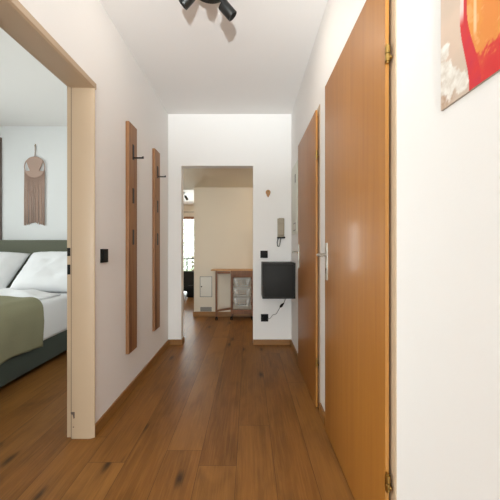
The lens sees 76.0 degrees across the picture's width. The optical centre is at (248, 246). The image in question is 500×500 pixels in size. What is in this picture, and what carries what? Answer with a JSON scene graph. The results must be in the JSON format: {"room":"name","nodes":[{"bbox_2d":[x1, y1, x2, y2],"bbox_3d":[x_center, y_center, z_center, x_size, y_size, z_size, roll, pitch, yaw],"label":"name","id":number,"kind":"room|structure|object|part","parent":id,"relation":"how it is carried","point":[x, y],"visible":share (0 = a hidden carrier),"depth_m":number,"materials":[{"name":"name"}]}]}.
{"room":"apartment hallway","nodes":[
{"label":"apartment hallway","id":0,"kind":"room"},
{"bbox_2d":[0,126,66,239],"bbox_3d":[-2.810,-0.192,3.920,3.580,2.530,0.120,0,0,0],"label":"wall","id":1,"kind":"structure","parent":0,"point":[18,142],"depth_m":3.86,"materials":[{"name":"white paint"}]},
{"bbox_2d":[0,137,1,239],"bbox_3d":[-3.413,-0.702,3.853,0.875,1.230,0.015,0,0,0],"label":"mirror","id":2,"kind":"object","parent":1,"relation":"attached to","point":[0,137],"visible":1,"depth_m":3.85,"materials":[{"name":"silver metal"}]},
{"bbox_2d":[24,144,44,225],"bbox_3d":[-2.573,-0.746,3.849,0.256,0.978,0.022,0,0,0],"label":"macrame hanging","id":3,"kind":"object","parent":1,"relation":"attached to","point":[34,177],"visible":1,"depth_m":3.84,"materials":[{"name":"beige fabric"}]},
{"bbox_3d":[-2.572,-0.962,3.848,0.221,0.244,0.008,0,0,0],"label":"woven panel","id":4,"kind":"part","parent":3,"relation":"part of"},
{"bbox_2d":[18,0,167,422],"bbox_3d":[-0.950,-0.192,1.385,0.140,2.530,4.250,0,0,0],"label":"wall","id":5,"kind":"structure","parent":0,"point":[84,29],"depth_m":2.10,"materials":[{"name":"white paint"}]},
{"bbox_2d":[0,0,95,438],"bbox_3d":[-0.945,0.073,1.360,0.157,2.000,0.924,0,0,0],"label":"trim","id":6,"kind":"structure","parent":5,"relation":"attached to","point":[16,21],"depth_m":1.79,"materials":[{"name":"beige wood"}]},
{"bbox_2d":[100,249,107,262],"bbox_3d":[-0.872,0.053,1.940,0.017,0.082,0.082,0,0,0],"label":"light switch","id":7,"kind":"object","parent":5,"relation":"attached to","point":[103,252],"visible":1,"depth_m":1.92,"materials":[{"name":"black plastic"}]},
{"bbox_2d":[95,339,168,435],"bbox_3d":[-0.874,1.043,2.659,0.013,0.060,1.702,0,0,0],"label":"baseboard","id":8,"kind":"structure","parent":5,"relation":"attached to","point":[106,416],"depth_m":2.27,"materials":[{"name":"brown wood"}]},
{"bbox_2d":[126,121,143,353],"bbox_3d":[-0.829,-0.068,2.373,0.103,1.671,0.165,0,0,0],"label":"coat rack","id":9,"kind":"object","parent":5,"relation":"attached to","point":[131,131],"visible":1,"depth_m":2.34,"materials":[{"name":"brown wood"}]},
{"bbox_2d":[152,148,165,330],"bbox_3d":[-0.829,-0.068,3.009,0.103,1.671,0.165,0,0,0],"label":"coat rack","id":10,"kind":"object","parent":5,"relation":"attached to","point":[156,176],"visible":1,"depth_m":2.94,"materials":[{"name":"brown wood"}]},
{"bbox_2d":[0,0,327,204],"bbox_3d":[-1.250,-1.507,3.300,6.940,0.100,15.640,0,0,0],"label":"ceiling","id":11,"kind":"structure","parent":0,"point":[196,60],"depth_m":2.50,"materials":[{"name":"white paint"}]},
{"bbox_2d":[179,0,236,20],"bbox_3d":[-0.244,-1.366,1.774,0.288,0.181,0.264,0,0,32],"label":"ceiling spotlight","id":12,"kind":"object","parent":11,"relation":"attached to","point":[225,7],"visible":1,"depth_m":1.78,"materials":[{"name":"black metal"}]},
{"bbox_2d":[0,291,354,499],"bbox_3d":[-1.250,1.123,3.340,6.940,0.100,15.720,0,0,0],"label":"floor","id":13,"kind":"structure","parent":0,"point":[218,415],"depth_m":1.82,"materials":[{"name":"brown wood"}]},
{"bbox_2d":[0,240,66,387],"bbox_3d":[-2.675,0.495,2.728,1.810,1.155,2.215,0,0,0],"label":"bed","id":14,"kind":"object","parent":13,"relation":"on","point":[55,308],"visible":0.18,"depth_m":2.97,"materials":[{"name":"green fabric"}]},
{"bbox_2d":[0,252,29,288],"bbox_3d":[-2.845,0.257,3.441,0.731,0.425,0.427,0,0,0],"label":"pillow","id":15,"kind":"object","parent":14,"relation":"on","point":[10,262],"visible":0.98,"depth_m":3.44,"materials":[{"name":"white fabric"}]},
{"bbox_2d":[0,288,60,299],"bbox_3d":[-2.651,0.426,2.449,1.613,0.090,1.556,0,0,0],"label":"duvet","id":16,"kind":"object","parent":14,"relation":"on","point":[38,294],"visible":0.66,"depth_m":2.93,"materials":[{"name":"white fabric"}]},
{"bbox_2d":[0,296,43,364],"bbox_3d":[-2.533,0.610,2.175,1.586,0.477,1.160,0,0,0],"label":"blanket","id":17,"kind":"object","parent":16,"relation":"on","point":[21,318],"visible":1,"depth_m":2.50,"materials":[{"name":"fabric"}]},
{"bbox_3d":[-2.675,0.480,3.777,1.810,1.125,0.115,0,0,0],"label":"headboard","id":18,"kind":"part","parent":14,"relation":"part of","materials":[{"name":"green fabric"}]},
{"bbox_2d":[10,251,66,291],"bbox_3d":[-2.085,0.257,3.441,0.720,0.420,0.431,0,0,0],"label":"pillow","id":19,"kind":"object","parent":14,"relation":"on","point":[43,271],"visible":0.62,"depth_m":3.29,"materials":[{"name":"white fabric"}]},
{"bbox_3d":[-2.660,0.648,2.670,1.744,0.360,2.060,0,0,0],"label":"mattress","id":20,"kind":"part","parent":14,"relation":"part of","materials":[{"name":"white fabric"}]},
{"bbox_2d":[184,271,193,290],"bbox_3d":[-1.850,0.803,7.425,1.700,0.540,0.850,0,0,0],"label":"sofa","id":21,"kind":"object","parent":13,"relation":"on","point":[188,275],"visible":0.02,"depth_m":7.00,"materials":[{"name":"grey fabric"}]},
{"bbox_2d":[187,285,193,296],"bbox_3d":[-1.215,0.948,6.870,0.190,0.250,0.180,0,0,0],"label":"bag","id":22,"kind":"object","parent":13,"relation":"on","point":[190,288],"visible":0.59,"depth_m":6.78,"materials":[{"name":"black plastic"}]},
{"bbox_2d":[211,269,252,319],"bbox_3d":[-0.237,0.704,4.793,0.635,0.738,0.266,0,0,0],"label":"trolley","id":23,"kind":"object","parent":13,"relation":"on","point":[234,272],"visible":0.92,"depth_m":4.70,"materials":[{"name":"brown wood"}]},
{"bbox_3d":[-0.376,0.684,4.707,0.225,0.667,0.047,0,0,-9],"label":"gate leg","id":24,"kind":"part","parent":23,"relation":"part of","materials":[{"name":"brown wood"}]},
{"bbox_3d":[-0.250,0.684,4.713,0.026,0.667,0.026,0,0,0],"label":"leg","id":25,"kind":"part","parent":23,"relation":"part of","materials":[{"name":"brown wood"}]},
{"bbox_3d":[-0.250,0.684,4.903,0.026,0.667,0.026,0,0,0],"label":"leg","id":26,"kind":"part","parent":23,"relation":"part of","materials":[{"name":"brown wood"}]},
{"bbox_3d":[-0.098,0.947,4.710,0.279,0.047,0.016,0,0,0],"label":"rail","id":27,"kind":"part","parent":23,"relation":"part of","materials":[{"name":"brown wood"}]},
{"bbox_2d":[233,297,250,305],"bbox_3d":[-0.096,0.816,4.801,0.256,0.115,0.158,0,0,0],"label":"basket","id":28,"kind":"object","parent":23,"relation":"in","point":[234,298],"visible":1,"depth_m":4.72,"materials":[{"name":"white plastic"}]},
{"bbox_2d":[233,287,250,295],"bbox_3d":[-0.096,0.670,4.801,0.256,0.115,0.158,0,0,0],"label":"basket","id":29,"kind":"object","parent":23,"relation":"in","point":[234,288],"visible":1,"depth_m":4.72,"materials":[{"name":"white plastic"}]},
{"bbox_2d":[233,278,250,285],"bbox_3d":[-0.096,0.525,4.801,0.256,0.115,0.158,0,0,0],"label":"basket","id":30,"kind":"object","parent":23,"relation":"in","point":[234,279],"visible":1,"depth_m":4.72,"materials":[{"name":"white plastic"}]},
{"bbox_3d":[0.055,0.684,4.713,0.026,0.667,0.026,0,0,0],"label":"leg","id":31,"kind":"part","parent":23,"relation":"part of","materials":[{"name":"brown wood"}]},
{"bbox_2d":[184,205,193,216],"bbox_3d":[-1.650,-0.192,11.060,5.900,2.530,0.120,0,0,0],"label":"wall","id":32,"kind":"structure","parent":0,"point":[188,209],"depth_m":11.00,"materials":[{"name":"beige paint"}]},
{"bbox_2d":[184,168,252,189],"bbox_3d":[-0.450,-1.188,4.390,3.500,0.537,1.520,0,0,0],"label":"ceiling","id":33,"kind":"structure","parent":0,"point":[193,177],"depth_m":4.30,"materials":[{"name":"beige paint"}]},
{"bbox_2d":[194,188,252,311],"bbox_3d":[0.229,-0.192,5.010,2.143,2.530,0.120,0,0,0],"label":"wall","id":34,"kind":"structure","parent":0,"point":[223,217],"depth_m":4.95,"materials":[{"name":"beige paint"}]},
{"bbox_2d":[200,276,211,296],"bbox_3d":[-0.657,0.614,4.941,0.190,0.318,0.019,0,0,0],"label":"access hatch","id":35,"kind":"object","parent":34,"relation":"attached to","point":[205,281],"visible":1,"depth_m":4.94,"materials":[{"name":"grey metal"}]},
{"bbox_2d":[200,307,211,310],"bbox_3d":[-0.657,0.962,4.945,0.175,0.068,0.010,0,0,0],"label":"air vent","id":36,"kind":"object","parent":34,"relation":"in","point":[201,308],"visible":1,"depth_m":4.94,"materials":[{"name":"grey metal"}]},
{"bbox_2d":[193,311,250,316],"bbox_3d":[0.222,1.036,5.001,2.156,0.075,0.138,0,0,0],"label":"baseboard","id":37,"kind":"structure","parent":34,"relation":"attached to","point":[195,314],"depth_m":4.93,"materials":[{"name":"brown wood"}]},
{"bbox_2d":[168,114,290,338],"bbox_3d":[0.140,-0.192,3.570,2.320,2.530,0.120,0,0,0],"label":"wall","id":38,"kind":"structure","parent":0,"point":[259,142],"depth_m":3.51,"materials":[{"name":"white paint"}]},
{"bbox_2d":[169,336,289,344],"bbox_3d":[-0.205,1.043,3.563,1.324,0.060,0.133,0,0,0],"label":"baseboard","id":39,"kind":"structure","parent":38,"relation":"attached to","point":[171,341],"depth_m":3.50,"materials":[{"name":"brown wood"}]},
{"bbox_2d":[260,251,267,257],"bbox_3d":[0.170,0.080,3.502,0.080,0.080,0.017,0,0,0],"label":"light switch","id":40,"kind":"object","parent":38,"relation":"attached to","point":[263,254],"visible":1,"depth_m":3.49,"materials":[{"name":"black plastic"}]},
{"bbox_2d":[261,314,267,321],"bbox_3d":[0.176,0.775,3.504,0.080,0.080,0.012,0,0,0],"label":"wall socket","id":41,"kind":"object","parent":38,"relation":"attached to","point":[262,315],"visible":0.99,"depth_m":3.50,"materials":[{"name":"black plastic"}]},
{"bbox_2d":[263,299,285,319],"bbox_3d":[0.287,0.657,3.470,0.271,0.277,0.083,0,0,19],"label":"power cord","id":42,"kind":"object","parent":41,"relation":"attached to","point":[282,304],"visible":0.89,"depth_m":3.47,"materials":[{"name":"black plastic"}]},
{"bbox_2d":[261,262,294,298],"bbox_3d":[0.305,0.339,3.355,0.330,0.358,0.310,0,0,0],"label":"upper cabinet","id":43,"kind":"object","parent":38,"relation":"attached to","point":[277,278],"visible":1,"depth_m":3.21,"materials":[{"name":"paint"}]},
{"bbox_2d":[277,218,284,246],"bbox_3d":[0.353,-0.159,3.485,0.092,0.313,0.050,0,0,0],"label":"phone","id":44,"kind":"object","parent":38,"relation":"attached to","point":[280,221],"visible":1,"depth_m":3.47,"materials":[{"name":"beige plastic"}]},
{"bbox_2d":[291,0,499,499],"bbox_3d":[0.530,-0.192,1.385,0.120,2.530,4.250,0,0,0],"label":"wall","id":45,"kind":"structure","parent":0,"point":[448,160],"depth_m":0.79,"materials":[{"name":"white paint"}]},
{"bbox_2d":[292,160,297,234],"bbox_3d":[0.462,-0.477,3.225,0.017,0.700,0.390,0,0,0],"label":"box","id":46,"kind":"object","parent":45,"relation":"attached to","point":[295,168],"visible":0.96,"depth_m":3.11,"materials":[{"name":"grey metal"}]},
{"bbox_2d":[292,104,319,407],"bbox_3d":[0.471,0.068,2.510,0.178,2.011,0.826,0,0,0],"label":"door","id":47,"kind":"structure","parent":45,"relation":"in","point":[309,145],"depth_m":2.38,"materials":[{"name":"brown wood"}]},
{"bbox_3d":[0.513,0.068,2.510,0.094,2.011,0.826,0,0,0],"label":"frame","id":48,"kind":"part","parent":47,"relation":"part of","materials":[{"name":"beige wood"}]},
{"bbox_2d":[290,339,324,424],"bbox_3d":[0.464,1.043,1.385,0.013,0.060,4.250,0,0,0],"label":"baseboard","id":49,"kind":"structure","parent":45,"relation":"attached to","point":[321,410],"depth_m":2.06,"materials":[{"name":"brown wood"}]},
{"bbox_2d":[316,0,396,499],"bbox_3d":[0.471,0.055,1.460,0.178,2.036,0.891,0,0,0],"label":"door","id":50,"kind":"structure","parent":45,"relation":"in","point":[360,254],"depth_m":1.27,"materials":[{"name":"brown wood"}]},
{"bbox_3d":[0.412,0.045,1.771,0.060,0.024,0.124,0,0,0],"label":"lever","id":51,"kind":"part","parent":50,"relation":"part of","materials":[{"name":"metal"}]},
{"bbox_3d":[0.445,0.083,1.821,0.006,0.211,0.034,0,0,0],"label":"handle","id":52,"kind":"part","parent":50,"relation":"part of","materials":[{"name":"metal"}]},
{"bbox_3d":[0.513,0.055,1.460,0.094,2.036,0.891,0,0,0],"label":"frame","id":53,"kind":"part","parent":50,"relation":"part of","materials":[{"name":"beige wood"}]},
{"bbox_2d":[441,0,499,110],"bbox_3d":[0.467,-0.678,0.523,0.006,0.700,0.500,0,0,0],"label":"painting","id":54,"kind":"object","parent":45,"relation":"attached to","point":[470,29],"visible":1,"depth_m":0.68,"materials":[{"name":"fabric"}]},
{"bbox_3d":[-1.650,1.123,11.900,5.900,0.100,1.400,0,0,0],"label":"floor","id":55,"kind":"structure","parent":0,"visible":0},
{"bbox_2d":[184,258,193,270],"bbox_3d":[-1.650,0.753,12.500,5.700,0.640,0.060,0,0,0],"label":"balcony railing","id":56,"kind":"object","parent":55,"relation":"on","point":[184,258],"visible":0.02,"depth_m":12.48,"materials":[{"name":"metal"}]},
{"label":"outside","id":57,"kind":"structure","parent":0,"visible":0},
{"bbox_3d":[-5.000,4.123,36.300,50.000,0.100,47.400,0,0,0],"label":"ground","id":58,"kind":"structure","parent":57,"visible":0},
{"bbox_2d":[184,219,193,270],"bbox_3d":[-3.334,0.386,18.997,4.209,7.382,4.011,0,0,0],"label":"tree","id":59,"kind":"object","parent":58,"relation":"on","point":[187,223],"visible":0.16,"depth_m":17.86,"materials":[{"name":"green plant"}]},
{"bbox_2d":[184,219,193,261],"bbox_3d":[-5.641,-0.538,23.011,5.227,9.230,5.298,0,0,0],"label":"tree","id":60,"kind":"object","parent":58,"relation":"on","point":[191,221],"visible":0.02,"depth_m":22.75,"materials":[{"name":"green plant"}]}
]}

